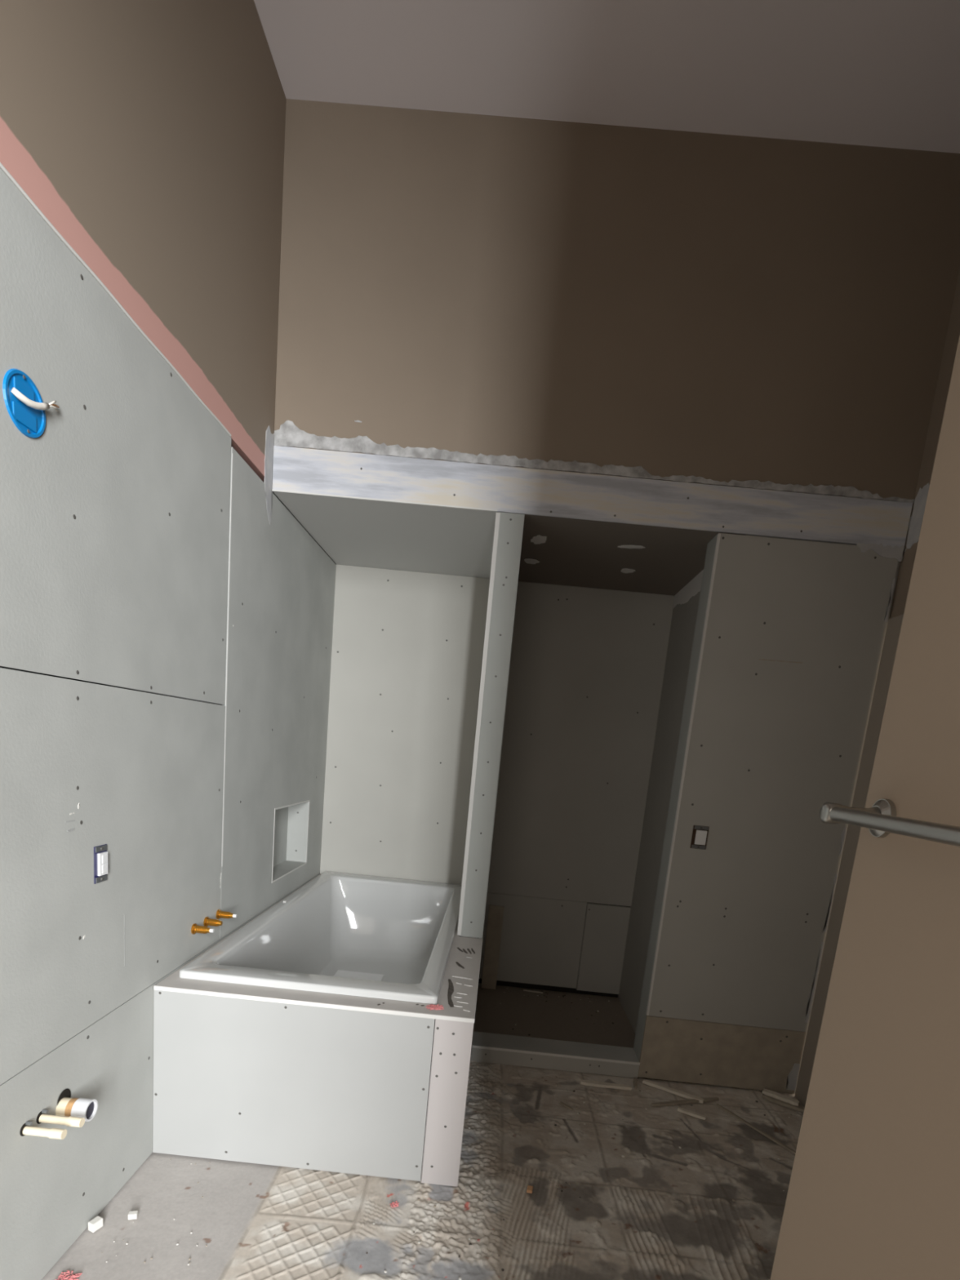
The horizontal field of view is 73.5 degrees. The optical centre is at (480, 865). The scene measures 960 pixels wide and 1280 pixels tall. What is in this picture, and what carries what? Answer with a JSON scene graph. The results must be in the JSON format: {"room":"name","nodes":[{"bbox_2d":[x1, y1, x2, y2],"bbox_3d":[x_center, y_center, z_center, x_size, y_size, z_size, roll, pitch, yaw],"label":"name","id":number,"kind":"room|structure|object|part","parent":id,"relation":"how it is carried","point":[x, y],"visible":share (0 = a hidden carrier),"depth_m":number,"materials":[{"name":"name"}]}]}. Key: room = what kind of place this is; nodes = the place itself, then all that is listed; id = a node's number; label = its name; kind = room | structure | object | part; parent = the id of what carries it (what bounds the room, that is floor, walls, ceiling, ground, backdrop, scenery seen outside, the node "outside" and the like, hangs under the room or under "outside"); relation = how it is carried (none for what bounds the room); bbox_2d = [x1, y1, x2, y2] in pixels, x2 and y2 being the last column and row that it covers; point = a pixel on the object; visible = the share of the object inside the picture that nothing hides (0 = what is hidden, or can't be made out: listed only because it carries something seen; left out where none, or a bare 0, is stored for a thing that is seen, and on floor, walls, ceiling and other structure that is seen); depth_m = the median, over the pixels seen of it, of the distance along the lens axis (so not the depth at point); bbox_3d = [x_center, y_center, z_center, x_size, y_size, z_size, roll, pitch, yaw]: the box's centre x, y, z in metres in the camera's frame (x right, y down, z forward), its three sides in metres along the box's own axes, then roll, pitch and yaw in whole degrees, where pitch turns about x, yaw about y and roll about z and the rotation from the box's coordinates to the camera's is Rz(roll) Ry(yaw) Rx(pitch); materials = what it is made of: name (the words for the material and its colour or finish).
{"room":"bathroom under renovation","nodes":[
{"label":"bathroom under renovation","id":0,"kind":"room"},
{"bbox_2d":[0,666,222,705],"bbox_3d":[-1.005,-0.160,1.610,0.085,2.075,3.563,6,10,1],"label":"wall","id":1,"kind":"structure","parent":0,"point":[0,666],"depth_m":1.56,"materials":[{"name":"grey"}]},
{"bbox_2d":[0,0,286,524],"bbox_3d":[-0.774,-1.560,0.849,0.151,1.238,2.564,6,10,1],"label":"wall","id":2,"kind":"structure","parent":0,"point":[149,135],"depth_m":1.45,"materials":[{"name":"brown paint"}]},
{"bbox_2d":[0,162,231,704],"bbox_3d":[-0.789,-0.690,0.902,0.016,0.758,2.062,6,10,1],"label":"board","id":3,"kind":"object","parent":2,"relation":"attached to","point":[114,519],"visible":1,"depth_m":1.30,"materials":[{"name":"grey concrete"}]},
{"bbox_2d":[2,368,45,438],"bbox_3d":[-0.771,-0.782,1.091,0.004,0.097,0.097,6,10,1],"label":"junction box","id":4,"kind":"object","parent":3,"relation":"attached to","point":[31,422],"visible":0.99,"depth_m":1.09,"materials":[{"name":"blue plastic"}]},
{"bbox_2d":[10,386,59,411],"bbox_3d":[-0.760,-0.802,1.107,0.015,0.043,0.109,6,10,4],"label":"cable","id":5,"kind":"object","parent":4,"relation":"attached to","point":[38,406],"visible":1,"depth_m":1.09,"materials":[{"name":"beige plastic"}]},
{"bbox_2d":[219,446,336,939],"bbox_3d":[-0.819,-0.593,2.580,0.102,1.488,1.190,6,10,1],"label":"board","id":6,"kind":"object","parent":2,"relation":"attached to","point":[282,583],"visible":1,"depth_m":2.38,"materials":[{"name":"grey concrete"}]},
{"bbox_2d":[272,492,333,561],"bbox_3d":[-0.756,-1.437,2.680,0.122,0.100,0.999,6,10,1],"label":"wall","id":7,"kind":"structure","parent":0,"point":[273,492],"depth_m":2.56,"materials":[{"name":"grey"}]},
{"bbox_2d":[41,983,803,1279],"bbox_3d":[0.054,1.303,-0.222,2.700,0.089,7.900,6,10,1],"label":"floor","id":8,"kind":"structure","parent":0,"point":[675,1216],"depth_m":1.75,"materials":[{"name":"grey concrete"}]},
{"bbox_2d":[55,1270,82,1279],"bbox_3d":[-0.885,0.886,1.382,0.046,0.007,0.040,6,10,1],"label":"tuft","id":9,"kind":"object","parent":8,"relation":"on","point":[64,1275],"visible":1,"depth_m":1.39,"materials":[{"name":"pink"}]},
{"bbox_2d":[88,1215,102,1232],"bbox_3d":[-0.911,0.850,1.523,0.018,0.022,0.026,10,11,22],"label":"block","id":10,"kind":"object","parent":8,"relation":"on","point":[96,1223],"visible":1,"depth_m":1.52,"materials":[{"name":"white paint"}]},
{"bbox_2d":[128,1210,137,1219],"bbox_3d":[-0.846,0.853,1.567,0.020,0.014,0.014,3,10,-16],"label":"block","id":11,"kind":"object","parent":8,"relation":"on","point":[133,1215],"visible":1,"depth_m":1.56,"materials":[{"name":"white paint"}]},
{"bbox_2d":[0,873,319,1279],"bbox_3d":[-0.903,0.566,1.735,0.013,0.498,3.261,6,10,1],"label":"board","id":12,"kind":"object","parent":8,"relation":"on","point":[51,1189],"visible":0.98,"depth_m":1.44,"materials":[{"name":"grey concrete"}]},
{"bbox_2d":[19,1120,66,1139],"bbox_3d":[-0.862,0.525,1.270,0.078,0.027,0.025,6,10,1],"label":"supply pipe","id":13,"kind":"object","parent":12,"relation":"attached to","point":[52,1133],"visible":1,"depth_m":1.27,"materials":[{"name":"beige plastic"}]},
{"bbox_2d":[35,1109,84,1127],"bbox_3d":[-0.857,0.519,1.314,0.085,0.027,0.025,6,10,1],"label":"supply pipe","id":14,"kind":"object","parent":12,"relation":"attached to","point":[71,1121],"visible":1,"depth_m":1.31,"materials":[{"name":"beige plastic"}]},
{"bbox_2d":[55,1088,97,1121],"bbox_3d":[-0.866,0.515,1.383,0.064,0.060,0.051,6,10,1],"label":"drain pipe","id":15,"kind":"object","parent":12,"relation":"attached to","point":[67,1106],"visible":0.88,"depth_m":1.37,"materials":[{"name":"beige plastic"}]},
{"bbox_2d":[0,667,225,1084],"bbox_3d":[-0.863,0.053,1.038,0.013,0.754,2.068,6,10,1],"label":"board","id":16,"kind":"object","parent":12,"relation":"on","point":[84,766],"visible":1,"depth_m":1.40,"materials":[{"name":"grey concrete"}]},
{"bbox_2d":[93,844,108,884],"bbox_3d":[-0.842,-0.004,1.431,0.010,0.083,0.046,6,10,1],"label":"outlet box","id":17,"kind":"object","parent":16,"relation":"attached to","point":[100,853],"visible":1,"depth_m":1.42,"materials":[{"name":"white plastic"}]},
{"bbox_2d":[97,851,108,875],"bbox_3d":[-0.841,-0.004,1.434,0.006,0.051,0.031,6,10,1],"label":"switch","id":18,"kind":"object","parent":17,"relation":"attached to","point":[102,856],"depth_m":1.43,"materials":[{"name":"white plastic"}]},
{"bbox_2d":[191,923,213,934],"bbox_3d":[-0.827,0.192,1.922,0.060,0.032,0.032,6,10,1],"label":"stub","id":19,"kind":"object","parent":16,"relation":"attached to","point":[195,928],"visible":1,"depth_m":1.91,"materials":[{"name":"gold metal"}]},
{"bbox_2d":[203,916,222,926],"bbox_3d":[-0.829,0.178,2.002,0.050,0.032,0.032,6,10,1],"label":"stub","id":20,"kind":"object","parent":16,"relation":"attached to","point":[207,922],"visible":0.98,"depth_m":1.99,"materials":[{"name":"gold metal"}]},
{"bbox_2d":[216,909,236,919],"bbox_3d":[-0.821,0.161,2.088,0.060,0.032,0.032,6,10,1],"label":"stub","id":21,"kind":"object","parent":16,"relation":"attached to","point":[220,913],"visible":1,"depth_m":2.08,"materials":[{"name":"gold metal"}]},
{"bbox_2d":[152,874,487,1186],"bbox_3d":[-0.441,0.469,2.543,0.863,0.502,1.606,6,10,1],"label":"tub surround","id":22,"kind":"object","parent":8,"relation":"on","point":[310,1080],"visible":0.96,"depth_m":1.75,"materials":[{"name":"paint"}]},
{"bbox_3d":[-0.519,0.606,1.763,0.757,0.484,0.012,6,10,1],"label":"panel","id":23,"kind":"part","parent":22,"relation":"part of","materials":[{"name":"paint"}]},
{"bbox_2d":[178,871,462,1004],"bbox_3d":[-0.470,0.379,2.562,0.724,0.378,1.534,6,10,1],"label":"bathtub","id":24,"kind":"object","parent":22,"relation":"in","point":[401,930],"visible":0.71,"depth_m":2.91,"materials":[{"name":"white ceramic"}]},
{"bbox_2d":[333,969,384,981],"bbox_3d":[-0.550,0.507,2.868,0.215,0.003,0.180,6,10,1],"label":"sheet","id":25,"kind":"object","parent":24,"relation":"on","point":[340,973],"visible":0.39,"depth_m":2.91,"materials":[{"name":"white"}]},
{"bbox_2d":[425,1004,444,1010],"bbox_3d":[-0.123,0.384,1.746,0.050,0.007,0.039,6,10,1],"label":"tuft","id":26,"kind":"object","parent":22,"relation":"on","point":[432,1006],"visible":1,"depth_m":1.75,"materials":[{"name":"pink"}]},
{"bbox_3d":[-0.090,0.651,1.756,0.103,0.488,0.013,6,10,1],"label":"corner panel","id":27,"kind":"part","parent":22,"relation":"part of","materials":[{"name":"grey paint"}]},
{"bbox_3d":[-0.019,0.517,2.545,0.012,0.488,1.590,6,10,1],"label":"panel","id":28,"kind":"part","parent":22,"relation":"part of","materials":[{"name":"grey paint"}]},
{"bbox_2d":[390,1200,399,1208],"bbox_3d":[-0.226,0.893,1.696,0.024,0.007,0.023,6,10,1],"label":"tuft","id":29,"kind":"object","parent":8,"relation":"on","point":[393,1204],"visible":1,"depth_m":1.70,"materials":[{"name":"pink"}]},
{"bbox_2d":[480,905,504,989],"bbox_3d":[0.064,0.420,3.298,0.076,0.428,0.059,6,10,1],"label":"drywall offcut","id":30,"kind":"object","parent":8,"relation":"on","point":[495,913],"visible":1,"depth_m":3.29,"materials":[{"name":"paper"}]},
{"bbox_2d":[526,1185,533,1193],"bbox_3d":[0.140,0.909,1.803,0.015,0.009,0.022,7,10,11],"label":"block","id":31,"kind":"object","parent":8,"relation":"on","point":[530,1188],"visible":1,"depth_m":1.80,"materials":[{"name":"brown"}]},
{"bbox_2d":[523,989,542,993],"bbox_3d":[0.274,0.651,3.323,0.103,0.005,0.011,7,10,6],"label":"scrap","id":32,"kind":"object","parent":8,"relation":"on","point":[523,989],"visible":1,"depth_m":3.32,"materials":[{"name":"wood"}]},
{"bbox_2d":[471,1031,639,1078],"bbox_3d":[0.295,0.756,2.572,0.655,0.068,0.128,6,10,1],"label":"curb","id":33,"kind":"object","parent":8,"relation":"on","point":[487,1047],"visible":1,"depth_m":2.52,"materials":[{"name":"paint"}]},
{"bbox_2d":[560,1102,573,1110],"bbox_3d":[0.305,0.845,2.259,0.011,0.004,0.058,-4,14,-43],"label":"scrap","id":34,"kind":"object","parent":8,"relation":"on","point":[561,1103],"visible":1,"depth_m":2.26,"materials":[{"name":"wood"}]},
{"bbox_2d":[580,1079,631,1090],"bbox_3d":[0.475,0.828,2.426,0.192,0.011,0.027,6,10,2],"label":"scrap","id":35,"kind":"object","parent":8,"relation":"on","point":[587,1082],"visible":1,"depth_m":2.42,"materials":[{"name":"beige wood"}]},
{"bbox_2d":[633,1077,637,1088],"bbox_3d":[0.595,0.832,2.461,0.014,0.013,0.072,7,10,9],"label":"scrap","id":36,"kind":"object","parent":8,"relation":"on","point":[635,1082],"visible":1,"depth_m":2.45,"materials":[{"name":"wood"}]},
{"bbox_2d":[642,1079,704,1103],"bbox_3d":[0.728,0.851,2.429,0.230,0.012,0.023,11,12,29],"label":"scrap","id":37,"kind":"object","parent":8,"relation":"on","point":[680,1093],"visible":1,"depth_m":2.42,"materials":[{"name":"beige wood"}]},
{"bbox_2d":[650,1097,718,1106],"bbox_3d":[0.755,0.868,2.362,0.291,0.008,0.016,2,11,-18],"label":"scrap","id":38,"kind":"object","parent":8,"relation":"on","point":[711,1099],"visible":1,"depth_m":2.35,"materials":[{"name":"wood"}]},
{"bbox_2d":[676,1106,706,1119],"bbox_3d":[0.752,0.880,2.283,0.099,0.010,0.018,11,11,28],"label":"scrap","id":39,"kind":"object","parent":8,"relation":"on","point":[690,1113],"visible":1,"depth_m":2.28,"materials":[{"name":"beige wood"}]},
{"bbox_2d":[761,1093,804,1112],"bbox_3d":[1.146,0.894,2.417,0.163,0.011,0.033,13,12,35],"label":"scrap","id":40,"kind":"object","parent":8,"relation":"on","point":[799,1108],"visible":0.87,"depth_m":2.41,"materials":[{"name":"wood"}]},
{"bbox_2d":[761,1088,799,1106],"bbox_3d":[1.140,0.877,2.438,0.129,0.012,0.032,13,12,36],"label":"scrap","id":41,"kind":"object","parent":40,"relation":"on","point":[768,1092],"visible":1,"depth_m":2.43,"materials":[{"name":"beige wood"}]},
{"bbox_2d":[333,561,628,997],"bbox_3d":[0.218,-0.336,3.277,2.292,2.068,0.138,6,10,1],"label":"wall","id":42,"kind":"structure","parent":0,"point":[498,982],"depth_m":3.37,"materials":[{"name":"grey"}]},
{"bbox_2d":[320,564,489,884],"bbox_3d":[-0.365,-0.652,3.165,0.774,1.495,0.012,6,10,1],"label":"sheet","id":43,"kind":"object","parent":42,"relation":"attached to","point":[407,648],"visible":1,"depth_m":3.15,"materials":[{"name":"grey concrete"}]},
{"bbox_2d":[479,892,586,988],"bbox_3d":[0.269,0.389,3.326,0.515,0.462,0.012,6,10,1],"label":"sheet","id":44,"kind":"object","parent":42,"relation":"attached to","point":[541,940],"visible":0.92,"depth_m":3.32,"materials":[{"name":"concrete"}]},
{"bbox_2d":[487,581,674,906],"bbox_3d":[0.474,-0.564,3.152,0.739,1.504,0.012,6,10,1],"label":"sheet","id":45,"kind":"object","parent":42,"relation":"attached to","point":[587,666],"visible":0.98,"depth_m":3.14,"materials":[{"name":"concrete"}]},
{"bbox_2d":[576,902,631,994],"bbox_3d":[0.637,0.432,3.321,0.220,0.467,0.013,6,10,1],"label":"sheet","id":46,"kind":"object","parent":42,"relation":"attached to","point":[606,926],"visible":1,"depth_m":3.31,"materials":[{"name":"concrete"}]},
{"bbox_2d":[457,511,524,938],"bbox_3d":[0.046,-0.536,2.733,0.097,1.496,0.872,6,10,1],"label":"wall partition","id":47,"kind":"structure","parent":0,"point":[508,527],"depth_m":2.29,"materials":[{"name":"paint"}]},
{"bbox_2d":[272,491,745,595],"bbox_3d":[0.110,-1.275,2.605,1.612,0.014,0.868,6,10,1],"label":"ceiling","id":48,"kind":"structure","parent":0,"point":[410,537],"depth_m":2.50,"materials":[{"name":"grey"}]},
{"bbox_2d":[253,0,959,153],"bbox_3d":[0.383,-2.132,0.806,2.642,0.120,2.752,6,10,1],"label":"ceiling","id":49,"kind":"structure","parent":0,"point":[886,73],"depth_m":1.80,"materials":[{"name":"white paint"}]},
{"bbox_2d":[274,98,959,1093],"bbox_3d":[0.345,-0.751,2.312,2.492,3.123,0.127,6,10,1],"label":"wall","id":50,"kind":"structure","parent":0,"point":[665,303],"depth_m":2.06,"materials":[{"name":"brown paint"}]},
{"bbox_2d":[271,420,915,561],"bbox_3d":[0.367,-1.256,2.155,2.142,0.265,0.008,6,10,1],"label":"beam","id":51,"kind":"structure","parent":50,"relation":"attached to","point":[867,522],"depth_m":2.15,"materials":[{"name":"paint"}]},
{"bbox_2d":[633,533,718,1077],"bbox_3d":[0.716,-0.157,2.405,0.006,1.996,0.113,6,10,1],"label":"door frame","id":52,"kind":"structure","parent":50,"relation":"attached to","point":[711,546],"depth_m":2.38,"materials":[{"name":"grey paint"}]},
{"bbox_2d":[637,1015,805,1093],"bbox_3d":[0.932,0.732,2.490,0.609,0.254,0.013,6,10,1],"label":"sheet","id":53,"kind":"object","parent":50,"relation":"attached to","point":[678,1050],"visible":1,"depth_m":2.48,"materials":[{"name":"wood"}]},
{"bbox_2d":[645,533,897,1031],"bbox_3d":[1.025,-0.243,2.316,0.610,1.731,0.014,6,10,1],"label":"sheet","id":54,"kind":"object","parent":50,"relation":"attached to","point":[793,631],"visible":1,"depth_m":2.29,"materials":[{"name":"concrete"}]},
{"bbox_2d":[689,825,709,849],"bbox_3d":[0.800,-0.102,2.340,0.057,0.084,0.008,6,10,1],"label":"switch box","id":55,"kind":"object","parent":54,"relation":"attached to","point":[700,833],"visible":1,"depth_m":2.34,"materials":[{"name":"black plastic"}]},
{"bbox_2d":[694,830,707,844],"bbox_3d":[0.804,-0.102,2.339,0.039,0.052,0.006,6,10,1],"label":"switch","id":56,"kind":"object","parent":55,"relation":"attached to","point":[700,836],"depth_m":2.34,"materials":[{"name":"white plastic"}]},
{"bbox_2d":[617,569,703,1034],"bbox_3d":[0.852,-0.189,2.830,0.102,2.056,0.753,6,10,1],"label":"wall","id":57,"kind":"structure","parent":0,"point":[686,603],"depth_m":2.94,"materials":[{"name":"paint"}]},
{"bbox_2d":[786,577,903,1107],"bbox_3d":[1.347,0.127,1.605,0.200,1.960,1.495,6,10,1],"label":"wall","id":58,"kind":"structure","parent":0,"point":[894,624],"depth_m":2.31,"materials":[{"name":"beige paint"}]},
{"bbox_2d":[769,335,959,1279],"bbox_3d":[0.992,-0.302,0.321,0.952,3.183,0.904,6,10,1],"label":"wall","id":59,"kind":"structure","parent":0,"point":[873,1192],"depth_m":0.74,"materials":[{"name":"beige paint"}]},
{"bbox_2d":[819,799,959,847],"bbox_3d":[0.450,-0.012,0.507,0.075,0.048,0.624,6,10,1],"label":"towel bar","id":60,"kind":"object","parent":59,"relation":"attached to","point":[881,820],"visible":1,"depth_m":0.68,"materials":[{"name":"silver metal"}]},
{"bbox_3d":[0.454,-0.062,0.791,0.065,0.028,0.028,6,10,1],"label":"post","id":61,"kind":"part","parent":60,"relation":"part of","materials":[{"name":"silver metal"}]},
{"bbox_2d":[888,269,959,618],"bbox_3d":[1.517,-1.369,1.347,0.152,1.351,1.516,6,10,1],"label":"wall","id":62,"kind":"structure","parent":0,"point":[906,566],"depth_m":2.07,"materials":[{"name":"brown paint"}]}
]}

